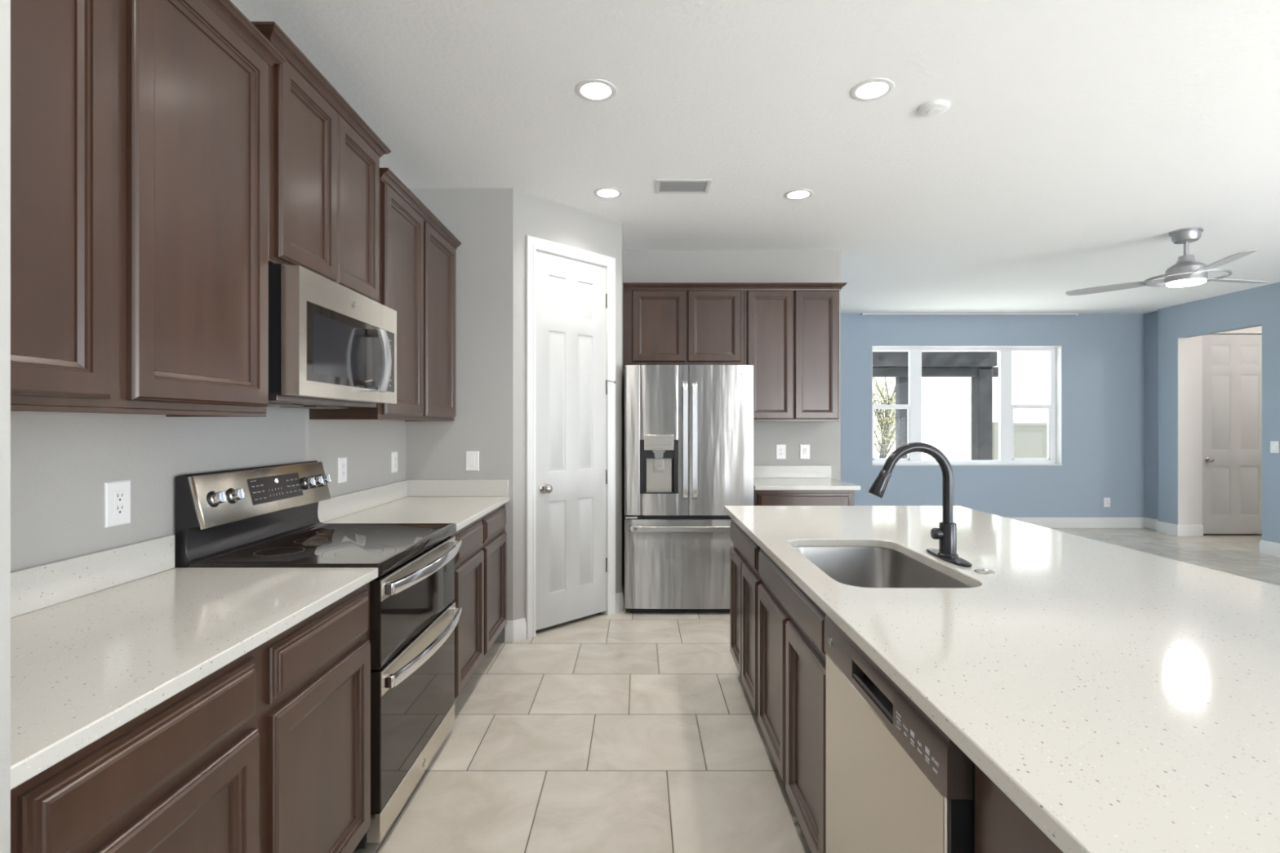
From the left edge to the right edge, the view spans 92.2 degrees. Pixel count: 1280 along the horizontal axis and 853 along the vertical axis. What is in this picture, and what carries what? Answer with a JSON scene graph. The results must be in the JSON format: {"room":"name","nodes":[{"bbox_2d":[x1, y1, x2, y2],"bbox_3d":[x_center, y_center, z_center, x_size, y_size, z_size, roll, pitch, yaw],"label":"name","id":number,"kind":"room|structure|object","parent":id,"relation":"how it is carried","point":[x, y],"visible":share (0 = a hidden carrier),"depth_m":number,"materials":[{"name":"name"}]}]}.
{"room":"kitchen","nodes":[
{"label":"kitchen","id":0,"kind":"room"},
{"bbox_2d":[0,0,10,852],"bbox_3d":[-1.175,-0.065,-1.413,0.770,2.800,4.374,0,0,0],"label":"wall","id":1,"kind":"structure","parent":0,"point":[5,5],"depth_m":0.77,"materials":[{"name":"grey paint"}]},
{"bbox_2d":[10,161,405,571],"bbox_3d":[-1.500,-0.065,2.937,0.120,2.800,4.326,0,0,0],"label":"wall","id":2,"kind":"structure","parent":0,"point":[61,463],"depth_m":1.77,"materials":[{"name":"grey paint"}]},
{"bbox_2d":[10,534,174,617],"bbox_3d":[-1.429,0.384,1.340,0.020,0.102,1.088,0,0,0],"label":"backsplash","id":3,"kind":"structure","parent":2,"relation":"attached to","point":[37,587],"depth_m":1.58,"materials":[{"name":"white stone"}]},
{"bbox_2d":[104,480,130,528],"bbox_3d":[-1.436,0.214,1.699,0.008,0.122,0.082,0,0,0],"label":"electrical outlet","id":4,"kind":"object","parent":2,"relation":"attached to","point":[117,494],"visible":1,"depth_m":1.69,"materials":[{"name":"white plastic"}]},
{"bbox_2d":[114,490,124,515],"bbox_3d":[-1.433,0.214,1.699,0.003,0.067,0.033,0,0,0],"label":"receptacle","id":5,"kind":"object","parent":4,"relation":"attached to","point":[119,495],"depth_m":1.70,"materials":[{"name":"white plastic"}]},
{"bbox_2d":[10,0,286,417],"bbox_3d":[-1.268,-0.583,1.349,0.344,1.112,1.134,0,0,0],"label":"upper cabinet","id":6,"kind":"object","parent":2,"relation":"attached to","point":[140,128],"visible":1,"depth_m":1.37,"materials":[{"name":"brown wood"}]},
{"bbox_2d":[251,22,391,302],"bbox_3d":[-1.268,-0.861,2.287,0.344,0.707,0.871,0,0,0],"label":"upper cabinet","id":7,"kind":"object","parent":2,"relation":"attached to","point":[324,158],"visible":0.31,"depth_m":2.18,"materials":[{"name":"brown wood"}]},
{"bbox_2d":[267,263,396,408],"bbox_3d":[-1.207,-0.286,2.285,0.464,0.434,0.766,0,0,0],"label":"microwave","id":8,"kind":"object","parent":7,"relation":"attached to","point":[331,345],"visible":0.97,"depth_m":2.09,"materials":[{"name":"silver metal"}]},
{"bbox_2d":[337,457,346,483],"bbox_3d":[-1.436,0.214,2.985,0.008,0.122,0.082,0,0,0],"label":"electrical outlet","id":9,"kind":"object","parent":2,"relation":"attached to","point":[342,461],"visible":1,"depth_m":2.97,"materials":[{"name":"white plastic"}]},
{"bbox_2d":[341,462,345,476],"bbox_3d":[-1.433,0.214,2.985,0.003,0.067,0.033,0,0,0],"label":"receptacle","id":10,"kind":"object","parent":9,"relation":"attached to","point":[343,464],"depth_m":2.98,"materials":[{"name":"white plastic"}]},
{"bbox_2d":[317,480,407,522],"bbox_3d":[-1.429,0.384,3.235,0.020,0.102,1.086,0,0,0],"label":"backsplash","id":11,"kind":"structure","parent":2,"relation":"attached to","point":[338,506],"depth_m":3.13,"materials":[{"name":"white stone"}]},
{"bbox_2d":[309,168,461,421],"bbox_3d":[-1.268,-0.577,3.241,0.344,1.100,1.107,0,0,0],"label":"upper cabinet","id":12,"kind":"object","parent":2,"relation":"attached to","point":[417,251],"visible":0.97,"depth_m":3.12,"materials":[{"name":"brown wood"}]},
{"bbox_2d":[391,451,397,473],"bbox_3d":[-1.436,0.214,3.620,0.008,0.122,0.082,0,0,0],"label":"electrical outlet","id":13,"kind":"object","parent":2,"relation":"attached to","point":[393,455],"visible":1,"depth_m":3.61,"materials":[{"name":"white plastic"}]},
{"bbox_2d":[394,456,396,467],"bbox_3d":[-1.433,0.214,3.620,0.003,0.067,0.033,0,0,0],"label":"receptacle","id":14,"kind":"object","parent":13,"relation":"attached to","point":[395,457],"depth_m":3.62,"materials":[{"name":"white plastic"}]},
{"bbox_2d":[405,188,513,642],"bbox_3d":[-1.109,-0.065,3.860,0.662,2.800,0.120,0,0,0],"label":"wall","id":15,"kind":"structure","parent":0,"point":[482,220],"depth_m":3.80,"materials":[{"name":"grey paint"}]},
{"bbox_2d":[465,450,479,471],"bbox_3d":[-1.029,0.217,3.795,0.082,0.122,0.010,0,0,0],"label":"light switch","id":16,"kind":"object","parent":15,"relation":"attached to","point":[472,457],"visible":1,"depth_m":3.79,"materials":[{"name":"white plastic"}]},
{"bbox_2d":[513,188,622,620],"bbox_3d":[-0.491,-0.065,4.164,0.921,2.800,0.110,0,0,-45],"label":"wall","id":17,"kind":"structure","parent":0,"point":[534,215],"depth_m":3.93,"materials":[{"name":"grey paint"}]},
{"bbox_2d":[504,617,526,643],"bbox_3d":[-0.763,1.268,3.813,0.137,0.133,0.039,0,0,-29],"label":"baseboard","id":18,"kind":"structure","parent":17,"relation":"attached to","point":[515,631],"depth_m":3.80,"materials":[{"name":"white wood"}]},
{"bbox_2d":[525,235,615,639],"bbox_3d":[-0.474,0.070,4.161,0.756,2.529,0.118,0,0,-45],"label":"trim","id":19,"kind":"structure","parent":17,"relation":"attached to","point":[533,244],"depth_m":3.91,"materials":[{"name":"white wood"}]},
{"bbox_2d":[536,250,616,630],"bbox_3d":[-0.425,0.094,4.132,0.639,2.422,0.106,0,0,-45],"label":"door","id":20,"kind":"structure","parent":17,"relation":"in","point":[571,297],"depth_m":4.12,"materials":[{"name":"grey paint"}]},
{"bbox_2d":[622,232,623,587],"bbox_3d":[-0.189,-0.065,4.840,0.123,2.800,0.840,0,0,0],"label":"wall","id":21,"kind":"structure","parent":0,"point":[622,233],"depth_m":4.67,"materials":[{"name":"grey paint"}]},
{"bbox_2d":[615,586,624,613],"bbox_3d":[-0.126,1.268,4.503,0.052,0.133,0.234,0,0,12],"label":"baseboard","id":22,"kind":"structure","parent":21,"relation":"attached to","point":[620,597],"depth_m":4.42,"materials":[{"name":"white"}]},
{"bbox_2d":[623,249,840,586],"bbox_3d":[0.776,-0.065,5.200,1.807,2.800,0.120,0,0,0],"label":"wall","id":23,"kind":"structure","parent":0,"point":[824,438],"depth_m":5.14,"materials":[{"name":"grey paint"}]},
{"bbox_2d":[622,282,745,368],"bbox_3d":[0.348,-0.788,4.962,0.947,0.646,0.352,0,0,0],"label":"upper cabinet","id":24,"kind":"object","parent":23,"relation":"attached to","point":[664,323],"visible":0.9,"depth_m":4.82,"materials":[{"name":"brown wood"}]},
{"bbox_2d":[776,444,786,458],"bbox_3d":[1.182,0.217,5.136,0.082,0.122,0.008,0,0,0],"label":"electrical outlet","id":25,"kind":"object","parent":23,"relation":"attached to","point":[780,448],"visible":1,"depth_m":5.13,"materials":[{"name":"white plastic"}]},
{"bbox_2d":[778,447,782,455],"bbox_3d":[1.182,0.217,5.133,0.033,0.067,0.003,0,0,0],"label":"receptacle","id":26,"kind":"object","parent":25,"relation":"attached to","point":[780,449],"depth_m":5.13,"materials":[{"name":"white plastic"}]},
{"bbox_2d":[753,465,831,478],"bbox_3d":[1.217,0.384,5.128,0.762,0.102,0.021,0,0,0],"label":"backsplash","id":27,"kind":"structure","parent":23,"relation":"attached to","point":[759,471],"depth_m":5.12,"materials":[{"name":"white stone"}]},
{"bbox_2d":[743,282,846,422],"bbox_3d":[1.219,-0.571,4.962,0.790,1.080,0.352,0,0,0],"label":"upper cabinet","id":28,"kind":"object","parent":23,"relation":"attached to","point":[791,330],"visible":0.9,"depth_m":4.83,"materials":[{"name":"brown wood"}]},
{"bbox_2d":[800,444,809,458],"bbox_3d":[1.382,0.217,5.135,0.082,0.122,0.010,0,0,0],"label":"light switch","id":29,"kind":"object","parent":23,"relation":"attached to","point":[804,448],"visible":1,"depth_m":5.13,"materials":[{"name":"white plastic"}]},
{"bbox_2d":[230,0,1279,313],"bbox_3d":[3.500,-1.525,2.250,10.200,0.120,11.900,0,0,0],"label":"ceiling","id":30,"kind":"structure","parent":0,"point":[1073,137],"depth_m":2.98,"materials":[{"name":"white paint"}]},
{"bbox_2d":[575,79,616,102],"bbox_3d":[-0.189,-1.462,2.692,0.180,0.005,0.180,0,0,0],"label":"recessed light","id":31,"kind":"object","parent":30,"relation":"in","point":[590,90],"visible":1,"depth_m":2.69,"materials":[{"name":"white plastic"}]},
{"bbox_2d":[593,187,622,198],"bbox_3d":[-0.196,-1.462,3.876,0.180,0.005,0.180,0,0,0],"label":"recessed light","id":32,"kind":"object","parent":30,"relation":"in","point":[603,193],"visible":1,"depth_m":3.87,"materials":[{"name":"white plastic"}]},
{"bbox_2d":[655,179,711,193],"bbox_3d":[0.268,-1.462,3.770,0.329,0.006,0.214,0,0,0],"label":"ceiling vent","id":33,"kind":"object","parent":30,"relation":"in","point":[663,186],"visible":1,"depth_m":3.76,"materials":[{"name":"white metal"}]},
{"bbox_2d":[783,189,813,199],"bbox_3d":[1.009,-1.462,3.903,0.180,0.005,0.180,0,0,0],"label":"recessed light","id":34,"kind":"object","parent":30,"relation":"in","point":[796,194],"visible":1,"depth_m":3.90,"materials":[{"name":"white plastic"}]},
{"bbox_2d":[850,78,894,101],"bbox_3d":[1.015,-1.462,2.686,0.180,0.005,0.180,0,0,0],"label":"recessed light","id":35,"kind":"object","parent":30,"relation":"in","point":[873,89],"visible":1,"depth_m":2.68,"materials":[{"name":"white plastic"}]},
{"bbox_2d":[917,99,950,117],"bbox_3d":[1.356,-1.454,2.838,0.136,0.021,0.136,0,0,0],"label":"smoke detector","id":36,"kind":"object","parent":30,"relation":"attached to","point":[935,108],"visible":1,"depth_m":2.81,"materials":[{"name":"white plastic"}]},
{"bbox_2d":[861,312,1078,315],"bbox_3d":[4.305,-1.450,8.020,2.806,0.030,0.040,0,0,0],"label":"track","id":37,"kind":"object","parent":30,"relation":"attached to","point":[863,313],"visible":1,"depth_m":8.01,"materials":[{"name":"white"}]},
{"bbox_2d":[1065,226,1269,295],"bbox_3d":[4.227,-1.262,4.566,1.281,0.406,1.314,0,0,0],"label":"ceiling fan","id":38,"kind":"object","parent":30,"relation":"hanging from","point":[1187,271],"visible":1,"depth_m":4.60,"materials":[{"name":"silver metal"}]},
{"bbox_2d":[352,528,1279,852],"bbox_3d":[3.500,1.385,2.300,10.200,0.100,11.800,0,0,0],"label":"floor","id":39,"kind":"structure","parent":0,"point":[624,731],"depth_m":2.54,"materials":[{"name":"tile"}]},
{"bbox_2d":[10,582,370,852],"bbox_3d":[-1.121,0.900,1.335,0.635,0.870,1.106,0,0,0],"label":"base cabinet","id":40,"kind":"object","parent":39,"relation":"on","point":[269,751],"visible":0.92,"depth_m":1.25,"materials":[{"name":"brown wood"}]},
{"bbox_2d":[10,534,377,789],"bbox_3d":[-1.119,0.399,1.333,0.639,0.132,1.114,0,0,0],"label":"countertop","id":41,"kind":"structure","parent":40,"relation":"on","point":[100,639],"depth_m":1.32,"materials":[{"name":"white stone"}]},
{"bbox_2d":[175,460,462,851],"bbox_3d":[-1.083,0.743,2.290,0.698,1.184,0.796,0,0,0],"label":"range","id":42,"kind":"object","parent":39,"relation":"on","point":[263,516],"visible":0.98,"depth_m":2.13,"materials":[{"name":"black metal"}]},
{"bbox_2d":[250,478,300,500],"bbox_3d":[-1.358,0.228,2.309,0.017,0.069,0.293,0,0,0],"label":"control panel","id":43,"kind":"object","parent":42,"relation":"attached to","point":[261,489],"depth_m":2.29,"materials":[{"name":"black glass"}]},
{"bbox_2d":[186,523,456,576],"bbox_3d":[-1.095,0.444,2.290,0.601,0.038,0.796,0,0,0],"label":"cooktop","id":44,"kind":"object","parent":42,"relation":"in","point":[388,548],"depth_m":2.17,"materials":[{"name":"grey glass"}]},
{"bbox_2d":[449,503,506,699],"bbox_3d":[-1.121,0.900,3.243,0.635,0.870,1.105,0,0,0],"label":"base cabinet","id":45,"kind":"object","parent":39,"relation":"on","point":[481,562],"visible":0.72,"depth_m":3.12,"materials":[{"name":"brown wood"}]},
{"bbox_2d":[317,480,509,531],"bbox_3d":[-1.119,0.399,3.244,0.639,0.132,1.111,0,0,0],"label":"countertop","id":46,"kind":"structure","parent":45,"relation":"on","point":[461,503],"depth_m":3.32,"materials":[{"name":"white stone"}]},
{"bbox_2d":[624,364,753,612],"bbox_3d":[0.353,0.453,4.675,0.912,1.765,0.771,0,0,0],"label":"fridge","id":47,"kind":"object","parent":39,"relation":"on","point":[689,429],"visible":0.94,"depth_m":4.34,"materials":[{"name":"grey metal"}]},
{"bbox_2d":[729,520,761,715],"bbox_3d":[0.798,0.900,2.938,0.624,0.870,0.773,0,0,0],"label":"base cabinet","id":48,"kind":"object","parent":39,"relation":"on","point":[745,578],"visible":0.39,"depth_m":2.88,"materials":[{"name":"brown wood"}]},
{"bbox_2d":[724,506,1279,852],"bbox_3d":[1.100,0.450,1.845,1.280,0.030,3.010,0,0,0],"label":"countertop","id":49,"kind":"structure","parent":48,"relation":"on","point":[1124,700],"depth_m":1.11,"materials":[{"name":"white stone"}]},
{"bbox_2d":[793,546,972,587],"bbox_3d":[0.753,0.575,2.010,0.465,0.219,0.772,0,0,0],"label":"sink","id":50,"kind":"object","parent":49,"relation":"in","point":[859,566],"visible":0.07,"depth_m":2.36,"materials":[{"name":"grey metal"}]},
{"bbox_2d":[868,442,972,567],"bbox_3d":[0.898,0.244,2.020,0.290,0.380,0.258,0,0,0],"label":"kitchen faucet","id":51,"kind":"object","parent":49,"relation":"on","point":[946,533],"visible":1,"depth_m":2.00,"materials":[{"name":"black metal"}]},
{"bbox_2d":[973,568,995,573],"bbox_3d":[1.026,0.430,1.830,0.054,0.010,0.054,0,0,0],"label":"cover","id":52,"kind":"object","parent":49,"relation":"on","point":[983,571],"visible":1,"depth_m":1.82,"materials":[{"name":"grey metal"}]},
{"bbox_2d":[757,548,826,852],"bbox_3d":[0.798,0.900,2.071,0.624,0.870,0.958,0,0,0],"label":"base cabinet","id":53,"kind":"object","parent":39,"relation":"on","point":[792,654],"visible":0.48,"depth_m":1.97,"materials":[{"name":"brown wood"}]},
{"bbox_2d":[753,489,853,506],"bbox_3d":[1.202,0.900,4.803,0.733,0.870,0.670,0,0,0],"label":"base cabinet","id":54,"kind":"object","parent":39,"relation":"on","point":[761,497],"visible":0.16,"depth_m":4.47,"materials":[{"name":"brown wood"}]},
{"bbox_2d":[753,465,860,489],"bbox_3d":[1.218,0.399,4.792,0.765,0.132,0.694,0,0,0],"label":"countertop","id":55,"kind":"structure","parent":54,"relation":"on","point":[765,477],"depth_m":5.05,"materials":[{"name":"white stone"}]},
{"bbox_2d":[824,614,974,852],"bbox_3d":[0.776,0.901,1.262,0.608,0.868,0.629,0,0,0],"label":"dishwasher","id":56,"kind":"object","parent":39,"relation":"on","point":[896,783],"visible":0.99,"depth_m":1.20,"materials":[{"name":"silver metal"}]},
{"bbox_2d":[896,711,938,774],"bbox_3d":[0.474,0.539,1.054,0.001,0.029,0.161,0,0,0],"label":"print","id":57,"kind":"object","parent":56,"relation":"attached to","point":[922,748],"depth_m":1.05,"materials":[{"name":"grey"}]},
{"bbox_2d":[972,762,974,852],"bbox_3d":[0.797,0.852,1.263,0.565,0.757,0.618,0,0,0],"label":"tub","id":58,"kind":"object","parent":56,"relation":"in","point":[973,764],"depth_m":0.95,"materials":[{"name":"black plastic"}]},
{"bbox_2d":[974,764,1062,852],"bbox_3d":[0.798,0.900,0.647,0.624,0.870,0.574,0,0,0],"label":"base cabinet","id":59,"kind":"object","parent":39,"relation":"on","point":[1001,826],"visible":0.02,"depth_m":0.86,"materials":[{"name":"brown wood"}]},
{"bbox_2d":[840,313,1145,517],"bbox_3d":[4.090,-0.065,8.150,5.060,2.800,0.180,0,0,0],"label":"wall","id":60,"kind":"structure","parent":0,"point":[1104,354],"depth_m":8.06,"materials":[{"name":"blue paint"}]},
{"bbox_2d":[872,347,1055,463],"bbox_3d":[4.287,-0.270,8.188,2.481,1.546,0.054,0,0,0],"label":"window","id":61,"kind":"structure","parent":60,"relation":"in","point":[1006,410],"depth_m":8.16,"materials":[{"name":"white plastic"}]},
{"bbox_2d":[871,346,1062,465],"bbox_3d":[4.287,-0.261,8.108,2.483,1.564,0.113,0,0,0],"label":"trim","id":62,"kind":"structure","parent":60,"relation":"attached to","point":[1058,348],"depth_m":8.08,"materials":[{"name":"white"}]},
{"bbox_2d":[1007,517,1203,536],"bbox_3d":[4.254,1.268,7.758,5.148,0.135,0.604,0,0,0],"label":"baseboard","id":63,"kind":"structure","parent":60,"relation":"attached to","point":[1048,522],"depth_m":8.05,"materials":[{"name":"white wood"}]},
{"bbox_2d":[1103,497,1110,506],"bbox_3d":[6.120,1.002,8.056,0.082,0.122,0.008,0,0,0],"label":"electrical outlet","id":64,"kind":"object","parent":60,"relation":"attached to","point":[1106,500],"visible":1,"depth_m":8.05,"materials":[{"name":"white plastic"}]},
{"bbox_2d":[1145,311,1158,519],"bbox_3d":[6.680,-0.065,7.995,0.120,2.800,0.490,0,0,0],"label":"wall","id":65,"kind":"structure","parent":0,"point":[1151,318],"depth_m":7.95,"materials":[{"name":"blue paint"}]},
{"bbox_2d":[1158,282,1279,543],"bbox_3d":[6.590,-0.065,2.075,0.120,2.800,11.350,0,0,0],"label":"wall","id":66,"kind":"structure","parent":0,"point":[1259,306],"depth_m":6.90,"materials":[{"name":"blue paint"}]},
{"bbox_2d":[1259,540,1279,556],"bbox_3d":[6.583,1.268,4.437,0.134,0.135,4.074,0,0,0],"label":"baseboard","id":67,"kind":"structure","parent":66,"relation":"attached to","point":[1268,548],"depth_m":6.37,"materials":[{"name":"white wood"}]},
{"bbox_2d":[1270,440,1279,453],"bbox_3d":[6.525,0.220,6.330,0.010,0.122,0.082,0,0,0],"label":"light switch","id":68,"kind":"object","parent":66,"relation":"attached to","point":[1274,446],"visible":1,"depth_m":6.33,"materials":[{"name":"white plastic"}]},
{"bbox_2d":[1177,325,1262,524],"bbox_3d":[7.517,-0.065,7.529,1.966,2.800,0.122,0,0,0],"label":"wall","id":69,"kind":"structure","parent":0,"point":[1189,349],"depth_m":7.47,"materials":[{"name":"white paint"}]},
{"bbox_2d":[1202,334,1262,533],"bbox_3d":[7.250,0.102,7.472,0.820,2.423,0.106,0,0,0],"label":"door","id":70,"kind":"structure","parent":69,"relation":"in","point":[1232,364],"depth_m":7.49,"materials":[{"name":"grey paint"}]},
{"label":"outside","id":71,"kind":"structure","parent":0,"visible":0},
{"bbox_3d":[12.000,1.585,24.150,36.000,0.200,31.700,0,0,0],"label":"ground","id":72,"kind":"structure","parent":71,"visible":0},
{"bbox_2d":[872,377,924,457],"bbox_3d":[5.400,-0.097,13.596,1.549,3.169,1.716,0,0,0],"label":"ornamental tree","id":73,"kind":"object","parent":72,"relation":"on","point":[885,423],"visible":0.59,"depth_m":13.47,"materials":[{"name":"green plant"}]},
{"bbox_2d":[872,351,998,460],"bbox_3d":[4.725,0.050,11.150,3.050,2.870,2.500,0,0,0],"label":"pergola","id":74,"kind":"object","parent":72,"relation":"on","point":[978,366],"visible":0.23,"depth_m":10.40,"materials":[{"name":"grey wood"}]},
{"bbox_2d":[872,351,1048,460],"bbox_3d":[12.000,-1.490,22.185,28.000,5.950,0.430,0,0,0],"label":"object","id":75,"kind":"structure","parent":72,"relation":"on","point":[946,402],"depth_m":22.00,"materials":[{"name":"white paint"}]},
{"bbox_2d":[992,422,1047,460],"bbox_3d":[10.830,0.700,14.030,5.560,1.570,0.120,0,0,0],"label":"fence","id":76,"kind":"object","parent":72,"relation":"on","point":[1030,439],"visible":0.17,"depth_m":14.00,"materials":[{"name":"grey plastic"}]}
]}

